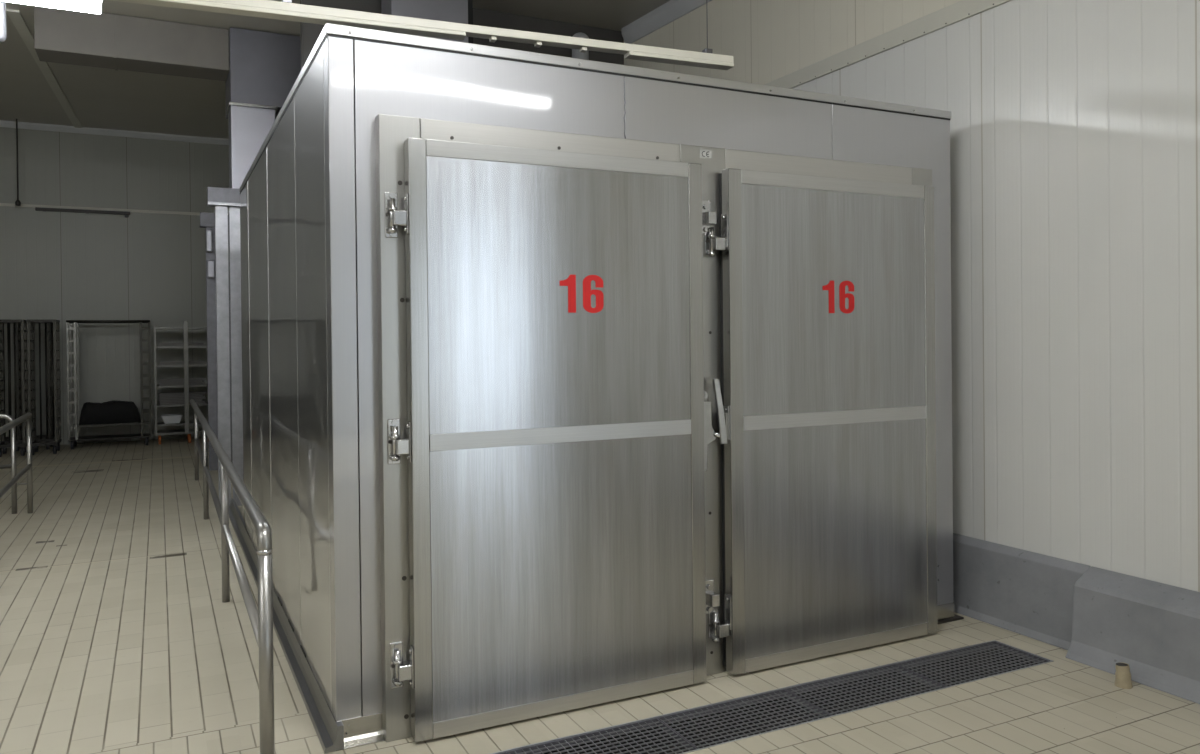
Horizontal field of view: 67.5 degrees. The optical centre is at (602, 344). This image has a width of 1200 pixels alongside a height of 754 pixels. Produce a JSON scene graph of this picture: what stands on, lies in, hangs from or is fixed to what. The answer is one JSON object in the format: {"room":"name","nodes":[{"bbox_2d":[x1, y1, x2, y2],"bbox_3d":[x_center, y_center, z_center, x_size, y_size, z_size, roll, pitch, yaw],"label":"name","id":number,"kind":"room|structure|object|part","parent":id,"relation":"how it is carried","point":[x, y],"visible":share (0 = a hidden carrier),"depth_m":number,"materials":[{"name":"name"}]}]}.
{"room":"food processing plant","nodes":[
{"label":"food processing plant","id":0,"kind":"room"},
{"bbox_2d":[0,127,228,447],"bbox_3d":[-7.585,-1.019,13.624,9.360,5.000,0.120,-1,0,-26],"label":"wall","id":1,"kind":"structure","parent":0,"point":[62,266],"depth_m":13.61,"materials":[{"name":"white paint"}]},
{"bbox_2d":[35,207,129,217],"bbox_3d":[-7.747,-1.974,13.419,1.230,0.095,0.100,-1,0,-26],"label":"wall bar","id":2,"kind":"object","parent":1,"relation":"attached to","point":[125,213],"visible":1,"depth_m":13.40,"materials":[{"name":"metal"}]},
{"bbox_2d":[0,203,199,215],"bbox_3d":[-7.566,-2.042,13.558,9.360,0.045,0.012,-1,0,-26],"label":"trim","id":3,"kind":"structure","parent":1,"relation":"attached to","point":[1,204],"depth_m":13.57,"materials":[{"name":"grey metal"}]},
{"bbox_2d":[0,120,228,144],"bbox_3d":[-7.603,-3.208,13.511,9.280,0.090,0.060,-1,0,-26],"label":"trim","id":4,"kind":"structure","parent":1,"relation":"attached to","point":[8,124],"depth_m":13.59,"materials":[{"name":"grey metal"}]},
{"bbox_2d":[0,0,669,138],"bbox_3d":[-2.012,-2.704,2.309,9.360,1.255,25.100,-1,0,-26],"label":"ceiling","id":5,"kind":"structure","parent":0,"point":[104,98],"depth_m":10.54,"materials":[{"name":"grey paint"}]},
{"bbox_2d":[0,1,6,42],"bbox_3d":[-3.805,-2.370,5.662,0.072,0.927,0.072,-1,0,-26],"label":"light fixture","id":6,"kind":"object","parent":5,"relation":"hanging from","point":[3,37],"visible":1,"depth_m":5.65,"materials":[{"name":"white plastic"}]},
{"bbox_2d":[15,119,20,205],"bbox_3d":[-8.360,-2.606,12.836,0.065,1.241,0.065,-1,0,-4],"label":"hanging cord","id":7,"kind":"object","parent":5,"relation":"hanging from","point":[17,202],"visible":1,"depth_m":12.83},
{"bbox_3d":[-8.361,-2.646,12.836,0.021,1.161,0.021,-1,0,-26],"label":"cord","id":8,"kind":"part","parent":7,"relation":"part of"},
{"bbox_2d":[6,9,81,127],"bbox_3d":[-6.504,-3.092,10.649,0.100,0.298,6.037,-1,0,-25],"label":"trim","id":9,"kind":"structure","parent":5,"relation":"attached to","point":[15,16],"depth_m":9.81,"materials":[{"name":"grey metal"}]},
{"bbox_2d":[0,0,102,13],"bbox_3d":[-3.799,-2.439,5.275,1.500,0.751,0.155,-1,0,-26],"label":"lamp","id":10,"kind":"object","parent":5,"relation":"hanging from","point":[90,6],"visible":1,"depth_m":5.50,"materials":[{"name":"white plastic"}]},
{"bbox_2d":[110,0,733,69],"bbox_3d":[-0.979,-2.033,3.822,3.460,1.368,0.068,-1,0,-21],"label":"ceiling light","id":11,"kind":"object","parent":5,"relation":"hanging from","point":[287,10],"visible":1,"depth_m":3.89,"materials":[{"name":"beige metal"}]},
{"bbox_3d":[-1.596,-1.350,3.581,2.120,0.018,0.068,-1,0,-21],"label":"duct lid","id":12,"kind":"part","parent":11,"relation":"part of","materials":[{"name":"beige metal"}]},
{"bbox_3d":[0.377,-1.376,4.357,0.560,0.018,0.068,-1,0,-21],"label":"duct lid","id":13,"kind":"part","parent":11,"relation":"part of","materials":[{"name":"beige metal"}]},
{"bbox_2d":[300,0,623,69],"bbox_3d":[-1.091,-0.725,7.811,2.879,4.359,0.100,-1,0,-26],"label":"wall","id":14,"kind":"structure","parent":0,"point":[309,32],"depth_m":7.90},
{"bbox_2d":[0,437,1199,753],"bbox_3d":[-1.969,1.504,2.339,9.360,0.001,25.100,-1,0,-26],"label":"floor","id":15,"kind":"structure","parent":0,"point":[118,635],"depth_m":4.02,"materials":[{"name":"beige tile"}]},
{"bbox_2d":[3,323,21,450],"bbox_3d":[-8.413,0.580,12.705,0.340,1.828,0.536,-1,0,-26],"label":"trolley","id":16,"kind":"object","parent":15,"relation":"on","point":[17,325],"visible":0.39,"depth_m":12.75,"materials":[{"name":"metal"}]},
{"bbox_3d":[-8.592,0.516,12.895,0.020,1.660,0.020,0,1,41],"label":"rod","id":17,"kind":"part","parent":16,"relation":"part of","materials":[{"name":"metal"}]},
{"bbox_3d":[-8.525,0.515,12.928,0.020,1.660,0.020,0,1,41],"label":"rod","id":18,"kind":"part","parent":16,"relation":"part of","materials":[{"name":"metal"}]},
{"bbox_2d":[0,414,26,513],"bbox_3d":[-6.271,1.067,7.426,2.568,0.889,0.066,-1,0,-26],"label":"handrail","id":19,"kind":"object","parent":15,"relation":"on","point":[9,418],"visible":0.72,"depth_m":7.94,"materials":[{"name":"silver metal"}]},
{"bbox_3d":[-6.322,1.092,7.414,2.465,0.035,0.035,-1,0,-26],"label":"rail","id":20,"kind":"part","parent":19,"relation":"part of","materials":[{"name":"silver metal"}]},
{"bbox_3d":[-6.317,0.689,7.416,2.485,0.132,0.042,-1,0,-26],"label":"rail","id":21,"kind":"part","parent":19,"relation":"part of","materials":[{"name":"silver metal"}]},
{"bbox_3d":[-5.218,1.094,7.961,0.041,0.805,0.041,-1,0,-26],"label":"post","id":22,"kind":"part","parent":19,"relation":"part of","materials":[{"name":"silver metal"}]},
{"bbox_2d":[0,319,27,456],"bbox_3d":[-7.999,0.579,12.184,0.340,1.828,0.536,-1,0,-26],"label":"trolley","id":23,"kind":"object","parent":15,"relation":"on","point":[4,444],"visible":0.74,"depth_m":12.26,"materials":[{"name":"metal"}]},
{"bbox_3d":[-8.178,0.516,12.375,0.020,1.660,0.020,0,1,41],"label":"rod","id":24,"kind":"part","parent":23,"relation":"part of","materials":[{"name":"metal"}]},
{"bbox_3d":[-7.992,1.345,12.190,0.336,0.040,0.534,-1,0,-26],"label":"frame","id":25,"kind":"part","parent":23,"relation":"part of","materials":[{"name":"metal"}]},
{"bbox_3d":[-8.009,-0.320,12.178,0.340,0.030,0.534,-1,0,-26],"label":"frame","id":26,"kind":"part","parent":23,"relation":"part of","materials":[{"name":"metal"}]},
{"bbox_3d":[-8.111,0.515,12.408,0.020,1.660,0.020,-1,0,-4],"label":"rod","id":27,"kind":"part","parent":23,"relation":"part of","materials":[{"name":"metal"}]},
{"bbox_3d":[-8.044,0.514,12.441,0.020,1.660,0.020,0,1,41],"label":"rod","id":28,"kind":"part","parent":23,"relation":"part of","materials":[{"name":"metal"}]},
{"bbox_2d":[0,413,32,512],"bbox_3d":[-4.073,1.052,5.927,0.048,0.896,4.601,-1,0,-26],"label":"handrail","id":29,"kind":"object","parent":15,"relation":"on","point":[28,416],"visible":1,"depth_m":7.95,"materials":[{"name":"silver metal"}]},
{"bbox_3d":[-4.077,0.630,5.924,0.048,0.052,4.600,-1,0,-26],"label":"rail","id":30,"kind":"part","parent":29,"relation":"part of","materials":[{"name":"silver metal"}]},
{"bbox_3d":[-4.068,1.085,5.918,0.039,0.049,4.580,-1,0,-26],"label":"rail","id":31,"kind":"part","parent":29,"relation":"part of","materials":[{"name":"silver metal"}]},
{"bbox_3d":[-5.084,1.065,7.971,0.041,0.862,0.041,-1,0,-26],"label":"post","id":32,"kind":"part","parent":29,"relation":"part of","materials":[{"name":"silver metal"}]},
{"bbox_2d":[27,319,61,454],"bbox_3d":[-7.668,0.575,12.348,0.340,1.828,0.536,-1,0,-26],"label":"trolley","id":33,"kind":"object","parent":15,"relation":"on","point":[55,324],"visible":0.97,"depth_m":12.41,"materials":[{"name":"metal"}]},
{"bbox_3d":[-7.846,0.511,12.539,0.020,1.660,0.020,-1,0,-4],"label":"rod","id":34,"kind":"part","parent":33,"relation":"part of","materials":[{"name":"metal"}]},
{"bbox_3d":[-7.677,-0.324,12.342,0.340,0.030,0.534,-1,0,-26],"label":"frame","id":35,"kind":"part","parent":33,"relation":"part of","materials":[{"name":"metal"}]},
{"bbox_3d":[-7.779,0.510,12.572,0.020,1.660,0.020,-1,0,-4],"label":"rod","id":36,"kind":"part","parent":33,"relation":"part of","materials":[{"name":"metal"}]},
{"bbox_3d":[-7.660,1.341,12.354,0.336,0.040,0.534,-1,0,-26],"label":"frame","id":37,"kind":"part","parent":33,"relation":"part of","materials":[{"name":"metal"}]},
{"bbox_3d":[-7.712,0.509,12.605,0.020,1.660,0.020,-1,0,-4],"label":"rod","id":38,"kind":"part","parent":33,"relation":"part of","materials":[{"name":"metal"}]},
{"bbox_2d":[36,323,52,449],"bbox_3d":[-8.081,0.575,12.869,0.340,1.828,0.536,-1,0,-26],"label":"trolley","id":39,"kind":"object","parent":15,"relation":"on","point":[49,352],"visible":0.27,"depth_m":12.71,"materials":[{"name":"metal"}]},
{"bbox_3d":[-8.074,1.341,12.874,0.336,0.040,0.534,-1,0,-26],"label":"frame","id":40,"kind":"part","parent":39,"relation":"part of","materials":[{"name":"metal"}]},
{"bbox_2d":[66,320,151,448],"bbox_3d":[-7.190,0.563,13.131,1.060,1.831,0.536,-1,0,-26],"label":"rack","id":41,"kind":"object","parent":15,"relation":"on","point":[69,328],"visible":0.99,"depth_m":13.08,"materials":[{"name":"metal"}]},
{"bbox_3d":[-7.612,0.516,12.922,0.118,1.660,0.508,-1,0,-26],"label":"frame","id":42,"kind":"part","parent":41,"relation":"part of","materials":[{"name":"metal"}]},
{"bbox_2d":[77,420,140,427],"bbox_3d":[-7.193,1.155,13.131,0.800,0.030,0.480,-1,0,-26],"label":"shelf","id":43,"kind":"object","parent":41,"relation":"attached to","point":[137,423],"depth_m":12.93,"materials":[{"name":"metal"}]},
{"bbox_2d":[79,400,139,424],"bbox_3d":[-7.193,0.981,13.131,0.775,0.316,0.440,-1,0,-26],"label":"heap","id":44,"kind":"object","parent":41,"relation":"on","point":[110,412],"visible":1,"depth_m":12.97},
{"bbox_3d":[-7.182,1.351,13.137,1.060,0.019,0.500,-1,0,-26],"label":"frame","id":45,"kind":"part","parent":41,"relation":"part of","materials":[{"name":"metal"}]},
{"bbox_3d":[-6.779,0.505,13.335,0.138,1.660,0.508,-1,0,-26],"label":"frame","id":46,"kind":"part","parent":41,"relation":"part of","materials":[{"name":"metal"}]},
{"bbox_2d":[154,321,207,444],"bbox_3d":[-6.324,0.557,13.544,0.764,1.818,0.513,-1,0,-26],"label":"shelf rack","id":47,"kind":"object","parent":15,"relation":"on","point":[185,327],"visible":0.67,"depth_m":13.33,"materials":[{"name":"metal"}]},
{"bbox_2d":[161,414,181,423],"bbox_3d":[-6.454,1.111,13.463,0.283,0.122,0.300,-1,0,-26],"label":"plastic tub","id":48,"kind":"object","parent":47,"relation":"on","point":[167,418],"visible":1,"depth_m":13.33,"materials":[{"name":"white plastic"}]},
{"bbox_3d":[-6.319,1.183,13.552,0.710,0.024,0.460,-1,0,-26],"label":"shelf","id":49,"kind":"part","parent":47,"relation":"part of","materials":[{"name":"metal"}]},
{"bbox_3d":[-6.316,1.313,13.549,0.750,0.030,0.470,-1,0,-26],"label":"frame","id":50,"kind":"part","parent":47,"relation":"part of","materials":[{"name":"metal"}]},
{"bbox_3d":[-6.328,0.314,13.546,0.710,0.024,0.460,-1,0,-26],"label":"shelf","id":51,"kind":"part","parent":47,"relation":"part of","materials":[{"name":"metal"}]},
{"bbox_3d":[-6.331,0.034,13.544,0.710,0.024,0.460,-1,0,-26],"label":"shelf","id":52,"kind":"part","parent":47,"relation":"part of","materials":[{"name":"metal"}]},
{"bbox_3d":[-6.334,-0.246,13.542,0.710,0.024,0.460,-1,0,-26],"label":"shelf","id":53,"kind":"part","parent":47,"relation":"part of","materials":[{"name":"metal"}]},
{"bbox_2d":[159,383,205,385],"bbox_3d":[-6.325,0.600,13.537,0.640,0.022,0.360,-1,0,-26],"label":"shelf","id":54,"kind":"object","parent":47,"relation":"on","point":[201,383],"visible":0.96,"depth_m":13.37,"materials":[{"name":"grey metal"}]},
{"bbox_3d":[-6.322,0.903,13.550,0.710,0.024,0.460,-1,0,-26],"label":"shelf","id":55,"kind":"part","parent":47,"relation":"part of","materials":[{"name":"metal"}]},
{"bbox_3d":[-6.325,0.624,13.548,0.710,0.024,0.460,-1,0,-26],"label":"shelf","id":56,"kind":"part","parent":47,"relation":"part of","materials":[{"name":"metal"}]},
{"bbox_2d":[159,401,206,404],"bbox_3d":[-6.322,0.880,13.539,0.640,0.022,0.360,-1,0,-26],"label":"baking tray","id":57,"kind":"object","parent":47,"relation":"on","point":[204,402],"visible":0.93,"depth_m":13.36,"materials":[{"name":"grey metal"}]},
{"bbox_2d":[161,399,203,403],"bbox_3d":[-6.327,0.856,13.536,0.590,0.022,0.360,-1,0,-26],"label":"baking tray","id":58,"kind":"object","parent":57,"relation":"on","point":[202,399],"visible":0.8,"depth_m":13.36,"materials":[{"name":"grey metal"}]},
{"bbox_2d":[159,399,201,401],"bbox_3d":[-6.350,0.832,13.525,0.580,0.022,0.360,-1,0,-26],"label":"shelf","id":59,"kind":"object","parent":58,"relation":"on","point":[160,400],"visible":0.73,"depth_m":13.33,"materials":[{"name":"grey metal"}]},
{"bbox_2d":[161,396,206,399],"bbox_3d":[-6.314,0.807,13.543,0.620,0.022,0.360,-1,0,-26],"label":"baking tray","id":60,"kind":"object","parent":59,"relation":"on","point":[204,397],"visible":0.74,"depth_m":13.38,"materials":[{"name":"grey metal"}]},
{"bbox_2d":[159,395,203,398],"bbox_3d":[-6.337,0.784,13.531,0.610,0.022,0.360,-1,0,-26],"label":"baking tray","id":61,"kind":"object","parent":60,"relation":"on","point":[160,397],"visible":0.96,"depth_m":13.37,"materials":[{"name":"grey metal"}]},
{"bbox_3d":[-6.341,0.760,13.529,0.560,0.022,0.360,-1,0,-26],"label":"baking tray","id":62,"kind":"object","parent":61,"relation":"on","visible":0},
{"bbox_2d":[159,391,206,395],"bbox_3d":[-6.324,0.736,13.538,0.640,0.022,0.360,-1,0,-26],"label":"baking tray","id":63,"kind":"object","parent":62,"relation":"on","point":[201,392],"visible":1,"depth_m":13.51,"materials":[{"name":"grey metal"}]},
{"bbox_3d":[-6.182,0.488,13.345,0.060,1.680,0.030,-1,0,-26],"label":"post","id":64,"kind":"part","parent":47,"relation":"part of","materials":[{"name":"metal"}]},
{"bbox_2d":[200,212,217,470],"bbox_3d":[-4.539,-0.033,10.503,0.272,3.010,0.220,-1,0,-26],"label":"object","id":65,"kind":"object","parent":15,"relation":"on","point":[207,220],"visible":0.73,"depth_m":10.50,"materials":[{"name":"metal"}]},
{"bbox_3d":[-4.581,0.050,10.543,0.102,2.844,0.090,-1,0,-26],"label":"post","id":66,"kind":"part","parent":65,"relation":"part of","materials":[{"name":"metal"}]},
{"bbox_2d":[207,187,243,505],"bbox_3d":[-3.431,0.027,8.195,0.284,2.900,0.140,-1,0,-26],"label":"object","id":67,"kind":"object","parent":15,"relation":"on","point":[220,198],"visible":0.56,"depth_m":8.17,"materials":[{"name":"metal"}]},
{"bbox_3d":[-3.461,0.110,8.197,0.102,2.734,0.090,-1,0,-26],"label":"post","id":68,"kind":"part","parent":67,"relation":"part of","materials":[{"name":"metal"}]},
{"bbox_3d":[-3.363,0.109,8.251,0.090,2.734,0.080,-1,0,-26],"label":"post","id":69,"kind":"part","parent":67,"relation":"part of","materials":[{"name":"metal"}]},
{"bbox_2d":[190,399,274,753],"bbox_3d":[-2.791,1.040,6.436,0.085,0.886,7.466,-1,0,-26],"label":"handrail","id":70,"kind":"object","parent":15,"relation":"on","point":[261,619],"visible":1,"depth_m":3.51,"materials":[{"name":"silver metal"}]},
{"bbox_3d":[-4.418,1.051,9.773,0.042,0.850,0.042,-1,0,-26],"label":"post","id":71,"kind":"part","parent":70,"relation":"part of","materials":[{"name":"silver metal"}]},
{"bbox_3d":[-3.365,1.055,7.616,0.042,0.850,0.042,-1,0,-26],"label":"post","id":72,"kind":"part","parent":70,"relation":"part of","materials":[{"name":"silver metal"}]},
{"bbox_3d":[-2.180,1.060,5.190,0.042,0.850,0.042,-1,0,-26],"label":"post","id":73,"kind":"part","parent":70,"relation":"part of","materials":[{"name":"silver metal"}]},
{"bbox_3d":[-2.795,1.049,6.448,0.076,0.050,7.400,-1,0,-26],"label":"rail","id":74,"kind":"part","parent":70,"relation":"part of","materials":[{"name":"silver metal"}]},
{"bbox_3d":[-2.806,0.653,6.417,0.048,0.111,7.444,-1,0,-26],"label":"rail","id":75,"kind":"part","parent":70,"relation":"part of","materials":[{"name":"silver metal"}]},
{"bbox_3d":[-1.162,1.102,3.105,0.048,0.776,0.048,-1,0,-26],"label":"post","id":76,"kind":"part","parent":70,"relation":"part of","materials":[{"name":"silver metal"}]},
{"bbox_2d":[228,209,243,478],"bbox_3d":[-3.712,0.021,9.467,0.330,2.899,2.270,-1,0,-26],"label":"chamber","id":77,"kind":"object","parent":15,"relation":"on","point":[240,209],"visible":0.02,"depth_m":9.74,"materials":[{"name":"metal"}]},
{"bbox_2d":[34,5,300,188],"bbox_3d":[-3.971,-2.188,8.473,2.300,1.536,0.715,-1,0,-26],"label":"air duct","id":78,"kind":"object","parent":77,"relation":"on","point":[259,70],"visible":0.76,"depth_m":8.35,"materials":[{"name":"metal"}]},
{"bbox_2d":[229,23,963,752],"bbox_3d":[-0.724,0.127,6.332,3.265,2.670,5.441,-1,0,-26],"label":"chamber","id":79,"kind":"object","parent":15,"relation":"on","point":[569,383],"visible":0.97,"depth_m":3.73,"materials":[{"name":"metal"}]},
{"bbox_3d":[-2.588,0.120,6.564,0.030,2.540,0.627,-1,0,-26],"label":"panel","id":80,"kind":"part","parent":79,"relation":"part of","materials":[{"name":"metal"}]},
{"bbox_3d":[-2.178,0.121,5.734,0.030,2.540,1.217,-1,0,-26],"label":"panel","id":81,"kind":"part","parent":79,"relation":"part of","materials":[{"name":"metal"}]},
{"bbox_3d":[-1.877,-1.168,5.107,0.056,0.038,3.870,-1,0,-26],"label":"cap trim","id":82,"kind":"part","parent":79,"relation":"part of","materials":[{"name":"metal"}]},
{"bbox_3d":[-1.650,0.124,4.668,0.030,2.540,1.157,-1,0,-26],"label":"panel","id":83,"kind":"part","parent":79,"relation":"part of","materials":[{"name":"metal"}]},
{"bbox_3d":[-2.164,1.437,5.676,0.070,0.090,5.345,-1,0,-26],"label":"skirting","id":84,"kind":"part","parent":79,"relation":"part of","materials":[{"name":"metal"}]},
{"bbox_3d":[-1.212,0.126,3.782,0.030,2.540,0.814,-1,0,-26],"label":"panel","id":85,"kind":"part","parent":79,"relation":"part of","materials":[{"name":"metal"}]},
{"bbox_3d":[-0.979,0.126,3.384,0.094,2.540,0.100,-1,0,-26],"label":"corner post","id":86,"kind":"part","parent":79,"relation":"part of","materials":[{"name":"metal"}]},
{"bbox_3d":[-0.910,1.429,3.374,0.182,0.068,0.023,-1,0,-26],"label":"kick plate","id":87,"kind":"part","parent":79,"relation":"part of","materials":[{"name":"metal"}]},
{"bbox_3d":[-0.762,0.313,3.402,0.156,2.342,0.060,-1,0,-26],"label":"frame post","id":88,"kind":"part","parent":79,"relation":"part of","materials":[{"name":"metal"}]},
{"bbox_2d":[381,0,472,43],"bbox_3d":[-1.402,-2.030,7.276,0.680,1.664,0.340,-1,0,-26],"label":"duct","id":89,"kind":"object","parent":79,"relation":"on","point":[455,11],"visible":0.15,"depth_m":7.13,"materials":[{"name":"metal"}]},
{"bbox_3d":[-0.410,0.118,3.626,1.137,2.540,0.030,-1,0,-26],"label":"panel","id":90,"kind":"part","parent":79,"relation":"part of","materials":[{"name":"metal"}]},
{"bbox_3d":[-0.158,-0.739,3.617,1.139,0.062,0.073,-1,0,-26],"label":"door rail","id":91,"kind":"part","parent":79,"relation":"part of","materials":[{"name":"metal"}]},
{"bbox_3d":[-0.136,1.434,3.633,1.139,0.060,0.073,-1,0,-26],"label":"door rail","id":92,"kind":"part","parent":79,"relation":"part of","materials":[{"name":"metal"}]},
{"bbox_2d":[572,32,588,59],"bbox_3d":[-0.187,-1.967,7.843,0.176,1.506,0.176,-1,0,-26],"label":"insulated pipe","id":93,"kind":"object","parent":79,"relation":"on","point":[576,53],"visible":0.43,"depth_m":7.78,"materials":[{"name":"grey metal"}]},
{"bbox_3d":[0.393,-1.184,4.034,3.175,0.038,0.066,-1,0,-26],"label":"cap trim","id":94,"kind":"part","parent":79,"relation":"part of","materials":[{"name":"metal"}]},
{"bbox_3d":[0.444,0.296,3.998,0.234,2.342,0.060,-1,0,-26],"label":"frame post","id":95,"kind":"part","parent":79,"relation":"part of","materials":[{"name":"metal"}]},
{"bbox_3d":[0.516,0.292,3.936,0.059,0.286,0.028,-1,0,-26],"label":"lock lever","id":96,"kind":"part","parent":79,"relation":"part of","materials":[{"name":"metal"}]},
{"bbox_3d":[0.540,0.359,3.962,0.016,0.115,0.040,-1,0,-26],"label":"strike plate","id":97,"kind":"part","parent":79,"relation":"part of","materials":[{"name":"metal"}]},
{"bbox_3d":[0.611,0.104,4.131,1.135,2.540,0.030,-1,0,-26],"label":"panel","id":98,"kind":"part","parent":79,"relation":"part of","materials":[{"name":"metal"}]},
{"bbox_3d":[1.090,-0.748,4.225,1.094,0.062,0.056,-1,0,-26],"label":"door rail","id":99,"kind":"part","parent":79,"relation":"part of","materials":[{"name":"metal"}]},
{"bbox_3d":[1.112,1.417,4.241,1.094,0.060,0.056,-1,0,-26],"label":"door rail","id":100,"kind":"part","parent":79,"relation":"part of","materials":[{"name":"metal"}]},
{"bbox_3d":[1.476,0.092,4.559,0.790,2.540,0.030,-1,0,-26],"label":"panel","id":101,"kind":"part","parent":79,"relation":"part of","materials":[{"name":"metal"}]},
{"bbox_3d":[1.618,0.280,4.579,0.138,2.342,0.060,-1,0,-26],"label":"frame post","id":102,"kind":"part","parent":79,"relation":"part of","materials":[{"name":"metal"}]},
{"bbox_3d":[1.747,1.398,4.688,0.227,0.078,0.023,-1,0,-26],"label":"kick plate","id":103,"kind":"part","parent":79,"relation":"part of","materials":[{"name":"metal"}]},
{"bbox_2d":[544,649,1036,753],"bbox_3d":[0.572,1.529,3.554,3.180,0.120,0.325,-1,0,-26],"label":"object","id":104,"kind":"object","parent":15,"relation":"in","point":[811,716],"depth_m":3.80,"materials":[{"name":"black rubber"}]},
{"bbox_2d":[507,718,696,753],"bbox_3d":[0.002,1.493,3.272,0.626,0.028,0.305,-1,0,-26],"label":"drain grate","id":105,"kind":"object","parent":104,"relation":"in","point":[643,725],"visible":1,"depth_m":3.35,"materials":[{"name":"metal"}]},
{"bbox_2d":[658,689,830,748],"bbox_3d":[0.564,1.485,3.550,0.621,0.028,0.305,-1,0,-26],"label":"drain grate","id":106,"kind":"object","parent":104,"relation":"in","point":[754,700],"visible":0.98,"depth_m":3.57,"materials":[{"name":"metal"}]},
{"bbox_2d":[489,640,1052,753],"bbox_3d":[0.571,1.486,3.553,3.180,0.036,0.325,-1,0,-26],"label":"trim","id":107,"kind":"structure","parent":104,"relation":"attached to","point":[1049,660],"depth_m":3.69,"materials":[{"name":"metal"}]},
{"bbox_2d":[785,664,946,714],"bbox_3d":[1.126,1.477,3.828,0.624,0.028,0.305,-1,0,-26],"label":"drain grate","id":108,"kind":"object","parent":104,"relation":"in","point":[872,673],"visible":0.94,"depth_m":3.85,"materials":[{"name":"metal"}]},
{"bbox_2d":[896,642,1047,686],"bbox_3d":[1.697,1.470,4.110,0.643,0.028,0.305,-1,0,-26],"label":"drain grate","id":109,"kind":"object","parent":104,"relation":"in","point":[911,664],"visible":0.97,"depth_m":4.13,"materials":[{"name":"metal"}]},
{"bbox_2d":[1114,662,1132,688],"bbox_3d":[2.214,1.403,3.816,0.068,0.094,0.068,-1,0,-26],"label":"pipe stub","id":110,"kind":"object","parent":15,"relation":"on","point":[1122,674],"visible":1,"depth_m":3.79,"materials":[{"name":"plastic"}]},
{"bbox_2d":[624,0,1199,591],"bbox_3d":[2.254,-1.055,4.422,0.120,5.000,25.100,-1,0,-26],"label":"wall","id":111,"kind":"structure","parent":0,"point":[1075,124],"depth_m":4.37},
{"bbox_2d":[621,0,711,43],"bbox_3d":[1.969,-2.656,4.752,0.060,0.516,7.950,-1,0,-26],"label":"trim","id":112,"kind":"structure","parent":111,"relation":"attached to","point":[672,10],"depth_m":7.72,"materials":[{"name":"grey metal"}]},
{"bbox_2d":[764,0,1010,88],"bbox_3d":[2.186,-1.811,4.387,0.014,0.105,25.100,-1,0,-26],"label":"trim","id":113,"kind":"structure","parent":111,"relation":"attached to","point":[956,12],"depth_m":5.34,"materials":[{"name":"beige metal"}]},
{"bbox_2d":[953,533,1199,703],"bbox_3d":[2.525,1.248,3.585,0.191,0.403,10.550,-1,0,-26],"label":"concrete curb","id":114,"kind":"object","parent":111,"relation":"attached to","point":[1152,627],"depth_m":4.12,"materials":[{"name":"grey concrete"}]}
]}

